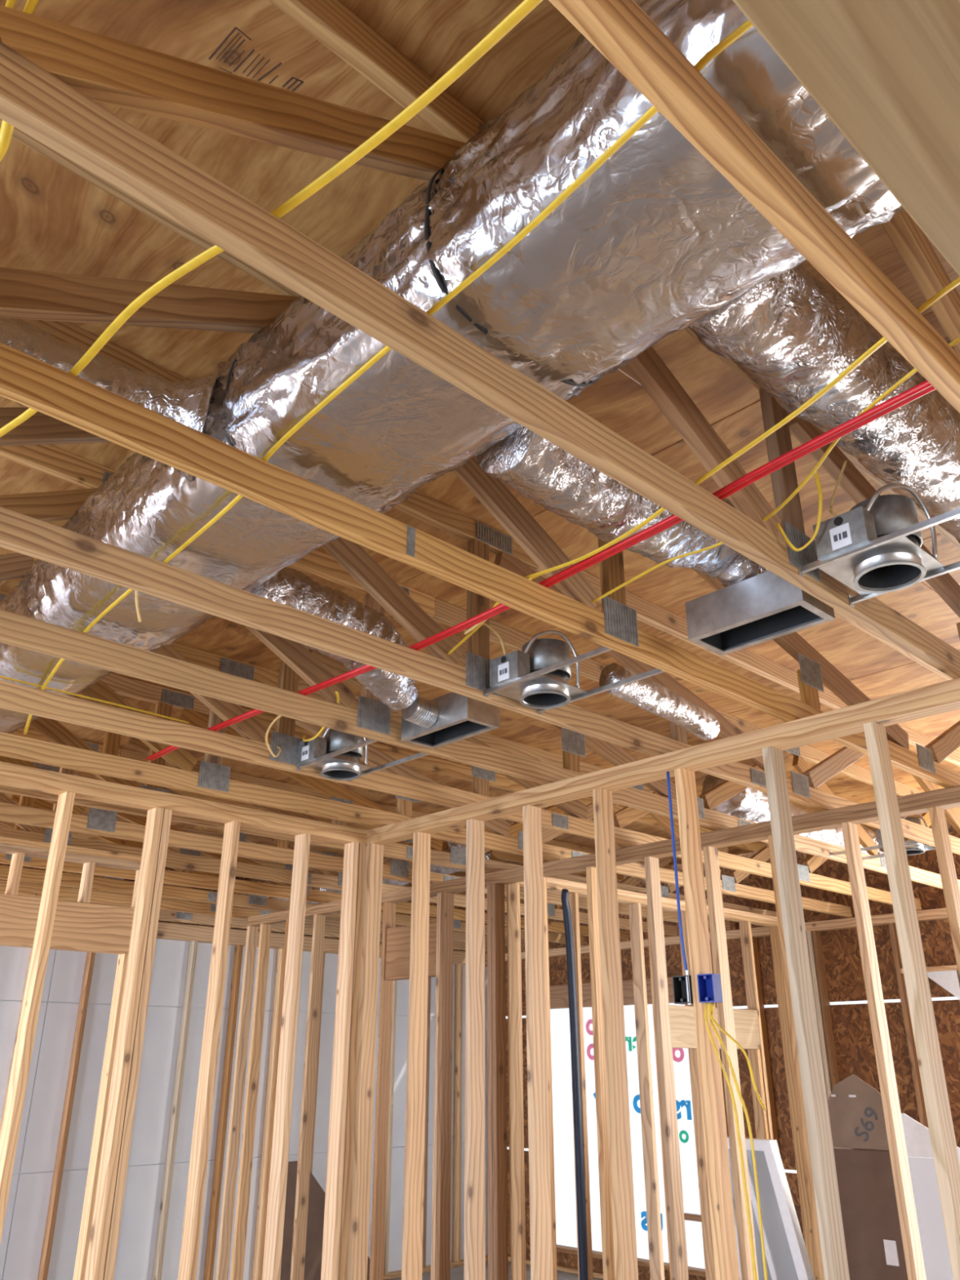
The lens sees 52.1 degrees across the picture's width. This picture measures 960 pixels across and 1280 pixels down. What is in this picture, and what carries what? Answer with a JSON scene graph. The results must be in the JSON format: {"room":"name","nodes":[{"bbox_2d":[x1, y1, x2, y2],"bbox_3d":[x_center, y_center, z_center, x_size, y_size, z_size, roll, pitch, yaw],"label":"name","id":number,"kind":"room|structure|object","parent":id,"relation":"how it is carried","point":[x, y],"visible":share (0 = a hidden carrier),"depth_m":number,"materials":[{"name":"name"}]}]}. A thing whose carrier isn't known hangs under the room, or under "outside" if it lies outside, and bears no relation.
{"room":"building under construction","nodes":[
{"label":"building under construction","id":0,"kind":"room"},
{"bbox_2d":[0,835,141,1279],"bbox_3d":[-3.560,2.176,4.128,4.240,3.048,0.089,21,-31,-39],"label":"wall","id":1,"kind":"structure","parent":0,"point":[81,926],"depth_m":5.56,"materials":[{"name":"brown wood"}]},
{"bbox_2d":[0,761,367,1279],"bbox_3d":[-2.600,1.708,3.039,5.400,3.048,0.089,21,-31,-39],"label":"wall","id":2,"kind":"structure","parent":0,"point":[160,806],"depth_m":4.41,"materials":[{"name":"brown wood"}]},
{"bbox_2d":[0,826,488,1279],"bbox_3d":[-4.296,3.071,7.165,12.500,3.805,0.123,21,-31,-39],"label":"wall","id":3,"kind":"structure","parent":0,"point":[39,1241],"depth_m":8.46,"materials":[{"name":"white"}]},
{"bbox_2d":[0,0,959,877],"bbox_3d":[0.075,-0.413,3.745,12.196,0.015,13.246,21,-31,-39],"label":"roof sheathing","id":4,"kind":"structure","parent":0,"point":[54,220],"depth_m":2.51,"materials":[{"name":"brown wood"}]},
{"bbox_2d":[386,1261,603,1279],"bbox_3d":[0.034,3.099,2.266,13.000,0.120,13.150,21,-31,-39],"label":"floor","id":5,"kind":"structure","parent":0,"point":[456,1273],"depth_m":9.52,"materials":[{"name":"concrete"}]},
{"bbox_2d":[280,1160,384,1279],"bbox_3d":[-1.358,5.353,9.005,1.290,1.063,0.020,21,-31,-39],"label":"leaning board","id":6,"kind":"object","parent":5,"relation":"on","point":[316,1206],"visible":0.33,"depth_m":8.81,"materials":[{"name":"brown cardboard"}]},
{"bbox_2d":[727,1137,814,1279],"bbox_3d":[1.770,3.801,5.879,0.076,1.446,0.793,21,-31,-39],"label":"window unit","id":7,"kind":"structure","parent":5,"relation":"on","point":[787,1258],"depth_m":5.96,"materials":[{"name":"white plastic"}]},
{"bbox_2d":[827,1074,907,1279],"bbox_3d":[2.344,3.483,5.620,0.410,1.825,0.460,21,-31,-39],"label":"carton","id":8,"kind":"object","parent":5,"relation":"on","point":[874,1247],"visible":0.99,"depth_m":5.62,"materials":[{"name":"brown cardboard"}]},
{"bbox_2d":[854,1107,877,1142],"bbox_3d":[2.260,2.829,5.740,0.001,0.179,0.091,35,-8,-31],"label":"print","id":9,"kind":"object","parent":8,"relation":"attached to","point":[866,1121],"depth_m":5.74,"materials":[{"name":"grey"}]},
{"bbox_2d":[901,1113,959,1279],"bbox_3d":[2.633,3.439,5.266,0.350,1.624,0.365,21,-31,-39],"label":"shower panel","id":10,"kind":"object","parent":5,"relation":"on","point":[935,1255],"visible":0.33,"depth_m":5.36,"materials":[{"name":"white plastic"}]},
{"bbox_2d":[215,785,959,1279],"bbox_3d":[1.100,2.535,4.961,0.089,3.048,8.950,21,-31,-39],"label":"wall","id":11,"kind":"structure","parent":0,"point":[396,941],"depth_m":5.83,"materials":[{"name":"brown wood"}]},
{"bbox_2d":[0,792,583,945],"bbox_3d":[-3.385,1.285,6.794,12.380,0.696,0.042,21,-31,-39],"label":"roof truss","id":12,"kind":"object","parent":11,"relation":"on","point":[28,875],"visible":0.19,"depth_m":7.61,"materials":[{"name":"brown wood"}]},
{"bbox_2d":[0,761,628,941],"bbox_3d":[-2.963,1.109,6.385,12.380,0.696,0.042,21,-31,-39],"label":"roof truss","id":13,"kind":"object","parent":11,"relation":"on","point":[185,877],"visible":0.18,"depth_m":7.29,"materials":[{"name":"brown wood"}]},
{"bbox_2d":[0,727,677,935],"bbox_3d":[-2.541,0.934,5.977,12.380,0.696,0.042,21,-31,-39],"label":"roof truss","id":14,"kind":"object","parent":11,"relation":"on","point":[322,879],"visible":0.2,"depth_m":6.77,"materials":[{"name":"brown wood"}]},
{"bbox_2d":[249,826,492,911],"bbox_3d":[-1.040,1.980,8.244,0.396,0.329,3.172,19,-30,-38],"label":"duct","id":15,"kind":"object","parent":14,"relation":"on","point":[434,868],"visible":0.05,"depth_m":7.33,"materials":[{"name":"silver metal"}]},
{"bbox_2d":[0,731,730,930],"bbox_3d":[-2.119,0.758,5.568,12.380,0.696,0.042,21,-31,-39],"label":"roof truss","id":16,"kind":"object","parent":11,"relation":"on","point":[100,822],"visible":0.32,"depth_m":5.84,"materials":[{"name":"brown wood"}]},
{"bbox_2d":[0,673,777,916],"bbox_3d":[-1.697,0.582,5.160,12.380,0.696,0.042,21,-31,-39],"label":"roof truss","id":17,"kind":"object","parent":11,"relation":"on","point":[193,711],"visible":0.43,"depth_m":5.76,"materials":[{"name":"brown wood"}]},
{"bbox_2d":[0,590,851,917],"bbox_3d":[-1.275,0.406,4.752,12.380,0.696,0.042,21,-31,-39],"label":"roof truss","id":18,"kind":"object","parent":11,"relation":"on","point":[212,779],"visible":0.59,"depth_m":4.96,"materials":[{"name":"brown wood"}]},
{"bbox_2d":[0,552,921,910],"bbox_3d":[-0.853,0.231,4.343,12.380,0.696,0.042,21,-31,-39],"label":"roof truss","id":19,"kind":"object","parent":11,"relation":"on","point":[251,748],"visible":0.4,"depth_m":4.24,"materials":[{"name":"brown wood"}]},
{"bbox_2d":[0,675,189,723],"bbox_3d":[-2.235,-0.073,3.030,2.951,0.007,0.029,21,-31,-40],"label":"cable","id":20,"kind":"object","parent":19,"relation":"on","point":[1,677],"visible":1,"depth_m":3.72,"materials":[{"name":"plastic"}]},
{"bbox_2d":[265,715,281,757],"bbox_3d":[-0.830,0.393,3.982,0.078,0.086,0.508,6,-24,-13],"label":"cable","id":21,"kind":"object","parent":19,"relation":"hanging from","point":[279,716],"visible":0.89,"depth_m":4.02,"materials":[{"name":"beige plastic"}]},
{"bbox_2d":[296,728,429,782],"bbox_3d":[-0.500,0.429,4.184,0.296,0.223,0.600,21,-31,-39],"label":"recessed light","id":22,"kind":"object","parent":19,"relation":"attached to","point":[338,754],"visible":0.8,"depth_m":4.23,"materials":[{"name":"metal"}]},
{"bbox_2d":[23,19,753,734],"bbox_3d":[-0.649,-0.293,2.483,0.145,0.007,4.246,17,-28,-34],"label":"cable","id":23,"kind":"object","parent":19,"relation":"on","point":[744,28],"visible":0.69,"depth_m":1.68,"materials":[{"name":"yellow plastic"}]},
{"bbox_2d":[134,590,141,622],"bbox_3d":[-0.985,-0.104,2.825,0.012,0.082,0.083,1,-23,-3],"label":"cable","id":24,"kind":"object","parent":23,"relation":"hanging from","point":[136,592],"visible":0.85,"depth_m":2.83,"materials":[{"name":"beige plastic"}]},
{"bbox_2d":[0,0,959,679],"bbox_3d":[0.835,-0.472,2.709,12.380,0.696,0.042,21,-31,-39],"label":"roof truss","id":25,"kind":"object","parent":11,"relation":"on","point":[53,73],"visible":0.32,"depth_m":1.76,"materials":[{"name":"brown wood"}]},
{"bbox_2d":[4,0,16,8],"bbox_3d":[-0.606,-1.002,1.417,0.258,0.531,0.073,-7,-24,16],"label":"cable","id":26,"kind":"object","parent":25,"relation":"hanging from","point":[10,3],"visible":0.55,"depth_m":1.34,"materials":[{"name":"yellow plastic"}]},
{"bbox_2d":[0,0,39,162],"bbox_3d":[-0.732,-0.937,1.508,0.538,0.520,0.093,-13,-26,27],"label":"cable","id":27,"kind":"object","parent":25,"relation":"hanging from","point":[6,130],"visible":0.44,"depth_m":1.38,"materials":[{"name":"yellow plastic"}]},
{"bbox_2d":[0,0,904,733],"bbox_3d":[-0.287,-0.580,2.391,0.581,0.422,6.654,20,-30,-39],"label":"duct","id":28,"kind":"object","parent":25,"relation":"on","point":[656,240],"visible":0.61,"depth_m":1.84,"materials":[{"name":"silver metal"}]},
{"bbox_2d":[0,317,217,482],"bbox_3d":[-1.764,-0.877,1.643,2.849,0.319,0.324,18,-29,-36],"label":"duct","id":29,"kind":"object","parent":28,"relation":"attached to","point":[187,403],"visible":0.46,"depth_m":2.29,"materials":[{"name":"silver metal"}]},
{"bbox_2d":[248,567,418,711],"bbox_3d":[-0.493,-0.006,3.435,0.245,0.347,0.793,-19,-30,37],"label":"duct","id":30,"kind":"object","parent":28,"relation":"attached to","point":[290,587],"visible":0.59,"depth_m":3.37,"materials":[{"name":"silver metal"}]},
{"bbox_2d":[400,692,500,749],"bbox_3d":[-0.154,0.289,3.739,0.271,0.123,0.382,21,-31,-39],"label":"boot","id":31,"kind":"object","parent":30,"relation":"attached to","point":[450,717],"visible":0.91,"depth_m":3.68,"materials":[{"name":"metal"}]},
{"bbox_2d":[687,262,959,543],"bbox_3d":[1.484,-0.405,2.907,2.796,0.292,0.266,21,-31,-39],"label":"duct","id":32,"kind":"object","parent":28,"relation":"attached to","point":[791,334],"visible":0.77,"depth_m":2.22,"materials":[{"name":"silver metal"}]},
{"bbox_2d":[524,276,959,578],"bbox_3d":[0.592,-0.439,2.143,0.098,0.007,1.635,14,-27,-29],"label":"cable","id":33,"kind":"object","parent":25,"relation":"on","point":[956,282],"visible":0.89,"depth_m":2.10,"materials":[{"name":"yellow plastic"}]},
{"bbox_2d":[684,570,835,655],"bbox_3d":[0.811,-0.110,2.877,0.177,0.174,0.377,21,-31,-39],"label":"boot","id":34,"kind":"object","parent":25,"relation":"attached to","point":[765,606],"visible":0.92,"depth_m":2.85,"materials":[{"name":"metal"}]},
{"bbox_2d":[475,426,768,587],"bbox_3d":[0.450,-0.370,2.698,1.021,0.269,0.278,21,-31,-39],"label":"duct","id":35,"kind":"object","parent":34,"relation":"attached to","point":[541,471],"visible":0.46,"depth_m":2.50,"materials":[{"name":"silver metal"}]},
{"bbox_2d":[591,337,959,603],"bbox_3d":[0.761,-0.395,2.280,0.141,0.007,1.653,11,-26,-24],"label":"cable","id":36,"kind":"object","parent":25,"relation":"on","point":[954,342],"visible":0.74,"depth_m":2.35,"materials":[{"name":"plastic"}]},
{"bbox_2d":[776,471,822,551],"bbox_3d":[0.832,-0.320,2.481,0.096,0.158,0.141,15,-28,-32],"label":"cable","id":37,"kind":"object","parent":25,"relation":"hanging from","point":[815,474],"visible":0.96,"depth_m":2.49,"materials":[{"name":"yellow plastic"}]},
{"bbox_2d":[797,483,959,607],"bbox_3d":[1.128,-0.303,2.482,0.296,0.223,0.574,21,-31,-39],"label":"recessed light","id":38,"kind":"object","parent":25,"relation":"attached to","point":[879,540],"visible":1,"depth_m":2.51,"materials":[{"name":"metal"}]},
{"bbox_2d":[828,460,847,516],"bbox_3d":[0.937,-0.391,2.566,0.071,0.183,0.027,7,-24,-15],"label":"cable","id":39,"kind":"object","parent":38,"relation":"attached to","point":[830,509],"visible":1,"depth_m":2.57,"materials":[{"name":"beige plastic"}]},
{"bbox_2d":[833,530,847,542],"bbox_3d":[0.911,-0.262,2.481,0.001,0.018,0.036,21,-31,-39],"label":"print","id":40,"kind":"object","parent":38,"relation":"attached to","point":[838,535],"depth_m":2.48,"materials":[{"name":"grey paper"}]},
{"bbox_2d":[0,118,959,787],"bbox_3d":[0.413,-0.297,3.118,12.380,0.696,0.042,21,-31,-39],"label":"roof truss","id":41,"kind":"object","parent":11,"relation":"on","point":[31,382],"visible":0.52,"depth_m":2.34,"materials":[{"name":"brown wood"}]},
{"bbox_2d":[0,0,542,437],"bbox_3d":[-1.068,-0.419,2.189,4.058,0.007,0.097,-20,-31,39],"label":"cable","id":42,"kind":"object","parent":41,"relation":"on","point":[522,11],"visible":0.73,"depth_m":1.49,"materials":[{"name":"yellow plastic"}]},
{"bbox_2d":[406,525,415,557],"bbox_3d":[-0.173,-0.248,2.464,0.026,0.081,0.002,21,-31,-39],"label":"strap","id":43,"kind":"object","parent":41,"relation":"attached to","point":[411,538],"visible":1,"depth_m":2.46,"materials":[{"name":"metal"}]},
{"bbox_2d":[146,380,935,760],"bbox_3d":[-0.111,-0.044,3.069,0.121,0.015,4.022,20,-30,-38],"label":"pipe","id":44,"kind":"object","parent":41,"relation":"on","point":[924,388],"visible":0.64,"depth_m":2.50,"materials":[{"name":"plastic"}]},
{"bbox_2d":[0,319,959,854],"bbox_3d":[-0.009,-0.121,3.526,12.380,0.696,0.042,21,-31,-39],"label":"roof truss","id":45,"kind":"object","parent":11,"relation":"on","point":[20,533],"visible":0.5,"depth_m":3.26,"materials":[{"name":"brown wood"}]},
{"bbox_2d":[447,569,544,654],"bbox_3d":[-0.017,-0.007,3.188,0.117,0.020,1.006,7,-24,-16],"label":"cable","id":46,"kind":"object","parent":45,"relation":"attached to","point":[477,628],"visible":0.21,"depth_m":3.17,"materials":[{"name":"yellow plastic"}]},
{"bbox_2d":[483,630,664,715],"bbox_3d":[0.313,0.059,3.324,0.296,0.223,0.574,21,-31,-39],"label":"recessed light","id":47,"kind":"object","parent":45,"relation":"attached to","point":[537,676],"visible":0.97,"depth_m":3.36,"materials":[{"name":"metal"}]},
{"bbox_2d":[463,620,506,654],"bbox_3d":[0.009,-0.038,3.215,0.095,0.126,0.386,-4,-24,10],"label":"cable","id":48,"kind":"object","parent":47,"relation":"attached to","point":[473,627],"visible":0.88,"depth_m":3.35,"materials":[{"name":"beige plastic"}]},
{"bbox_2d":[499,667,506,675],"bbox_3d":[0.079,0.108,3.339,0.001,0.018,0.036,21,-31,-39],"label":"print","id":49,"kind":"object","parent":47,"relation":"attached to","point":[503,671],"depth_m":3.34,"materials":[{"name":"grey paper"}]},
{"bbox_2d":[0,444,959,891],"bbox_3d":[-0.431,0.055,3.935,12.380,0.696,0.042,21,-31,-39],"label":"roof truss","id":50,"kind":"object","parent":11,"relation":"on","point":[372,720],"visible":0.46,"depth_m":3.75,"materials":[{"name":"brown wood"}]},
{"bbox_2d":[302,690,339,741],"bbox_3d":[-0.624,0.326,3.876,0.053,0.088,0.635,9,-25,-20],"label":"cable","id":51,"kind":"object","parent":50,"relation":"hanging from","point":[336,691],"visible":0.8,"depth_m":3.88,"materials":[{"name":"yellow plastic"}]},
{"bbox_2d":[701,774,880,854],"bbox_3d":[2.063,1.197,6.444,0.364,0.321,2.029,-20,-30,38],"label":"duct","id":52,"kind":"object","parent":50,"relation":"attached to","point":[750,804],"visible":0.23,"depth_m":5.83,"materials":[{"name":"silver metal"}]},
{"bbox_2d":[830,813,935,859],"bbox_3d":[2.455,1.197,5.968,0.296,0.223,0.574,21,-31,-39],"label":"recessed light","id":53,"kind":"object","parent":50,"relation":"attached to","point":[913,847],"visible":0.35,"depth_m":5.85,"materials":[{"name":"metal"}]},
{"bbox_2d":[548,0,959,413],"bbox_3d":[1.257,-0.648,2.301,12.380,0.696,0.042,21,-31,-39],"label":"roof truss","id":54,"kind":"object","parent":11,"relation":"on","point":[620,30],"visible":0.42,"depth_m":1.45,"materials":[{"name":"brown wood"}]},
{"bbox_2d":[346,677,959,1279],"bbox_3d":[1.270,1.672,2.955,0.089,3.048,5.549,21,-31,-39],"label":"wall","id":55,"kind":"structure","parent":0,"point":[871,717],"depth_m":3.85,"materials":[{"name":"brown wood"}]},
{"bbox_2d":[666,771,689,975],"bbox_3d":[0.766,0.890,3.802,0.039,0.777,0.014,21,-31,-39],"label":"cable","id":56,"kind":"object","parent":55,"relation":"attached to","point":[667,772],"visible":1,"depth_m":3.78,"materials":[{"name":"blue plastic"}]},
{"bbox_2d":[671,969,693,1004],"bbox_3d":[0.761,1.293,3.646,0.051,0.120,0.072,21,-31,-39],"label":"electrical box","id":57,"kind":"object","parent":55,"relation":"attached to","point":[682,984],"visible":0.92,"depth_m":3.65,"materials":[{"name":"black plastic"}]},
{"bbox_2d":[697,973,723,1003],"bbox_3d":[0.836,1.268,3.572,0.051,0.097,0.068,21,-31,-39],"label":"electrical box","id":58,"kind":"object","parent":55,"relation":"attached to","point":[709,985],"visible":1,"depth_m":3.57,"materials":[{"name":"blue plastic"}]},
{"bbox_2d":[704,1003,757,1279],"bbox_3d":[0.855,2.080,3.204,0.100,1.684,0.020,-9,-25,19],"label":"cable","id":59,"kind":"object","parent":58,"relation":"hanging from","point":[706,1004],"visible":1,"depth_m":3.35,"materials":[{"name":"yellow plastic"}]},
{"bbox_2d":[708,1002,768,1279],"bbox_3d":[0.870,2.068,3.177,0.119,1.684,0.036,-12,-26,26],"label":"cable","id":60,"kind":"object","parent":58,"relation":"hanging from","point":[709,1003],"visible":1,"depth_m":3.31,"materials":[{"name":"yellow plastic"}]},
{"bbox_2d":[710,1002,766,1110],"bbox_3d":[0.898,1.448,3.427,0.165,0.346,0.030,-12,-26,25],"label":"cable","id":61,"kind":"object","parent":58,"relation":"hanging from","point":[713,1005],"visible":1,"depth_m":3.40,"materials":[{"name":"yellow plastic"}]},
{"bbox_2d":[599,662,719,740],"bbox_3d":[0.700,0.241,3.729,0.124,0.121,0.710,-18,-29,36],"label":"duct","id":62,"kind":"object","parent":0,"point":[650,695],"visible":0.96,"depth_m":3.64,"materials":[{"name":"silver metal"}]},
{"bbox_2d":[506,876,818,1279],"bbox_3d":[1.394,3.380,6.926,3.279,3.048,0.089,21,-31,-39],"label":"wall","id":63,"kind":"structure","parent":0,"point":[748,1026],"depth_m":6.89,"materials":[{"name":"brown wood"}]},
{"bbox_2d":[560,888,588,1279],"bbox_3d":[0.591,3.057,6.110,0.065,2.956,0.149,-10,-25,23],"label":"pipe","id":64,"kind":"object","parent":63,"relation":"attached to","point":[575,1052],"visible":1,"depth_m":6.21,"materials":[{"name":"black plastic"}]},
{"bbox_2d":[504,820,959,1279],"bbox_3d":[4.529,2.958,6.903,0.110,3.805,12.660,21,-31,-39],"label":"wall","id":65,"kind":"structure","parent":0,"point":[842,1014],"depth_m":8.92,"materials":[{"name":"brown wood"}]},
{"bbox_2d":[0,823,487,952],"bbox_3d":[-4.229,1.637,7.611,12.380,0.696,0.042,21,-31,-39],"label":"roof truss","id":66,"kind":"object","parent":65,"relation":"attached to","point":[164,915],"visible":0.2,"depth_m":9.02,"materials":[{"name":"brown wood"}]},
{"bbox_2d":[0,810,524,948],"bbox_3d":[-3.807,1.461,7.202,12.380,0.696,0.042,21,-31,-39],"label":"roof truss","id":67,"kind":"object","parent":65,"relation":"attached to","point":[24,888],"visible":0.19,"depth_m":8.21,"materials":[{"name":"brown wood"}]},
{"bbox_2d":[927,970,959,999],"bbox_3d":[3.713,2.786,7.890,0.020,0.232,0.280,21,-31,-39],"label":"scrap","id":68,"kind":"object","parent":65,"relation":"attached to","point":[948,980],"visible":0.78,"depth_m":7.86,"materials":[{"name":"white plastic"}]},
{"bbox_2d":[732,0,959,276],"bbox_3d":[0.268,0.510,0.256,5.390,3.048,0.097,21,-31,-39],"label":"wall","id":69,"kind":"structure","parent":0,"point":[886,73],"depth_m":0.64,"materials":[{"name":"brown wood"}]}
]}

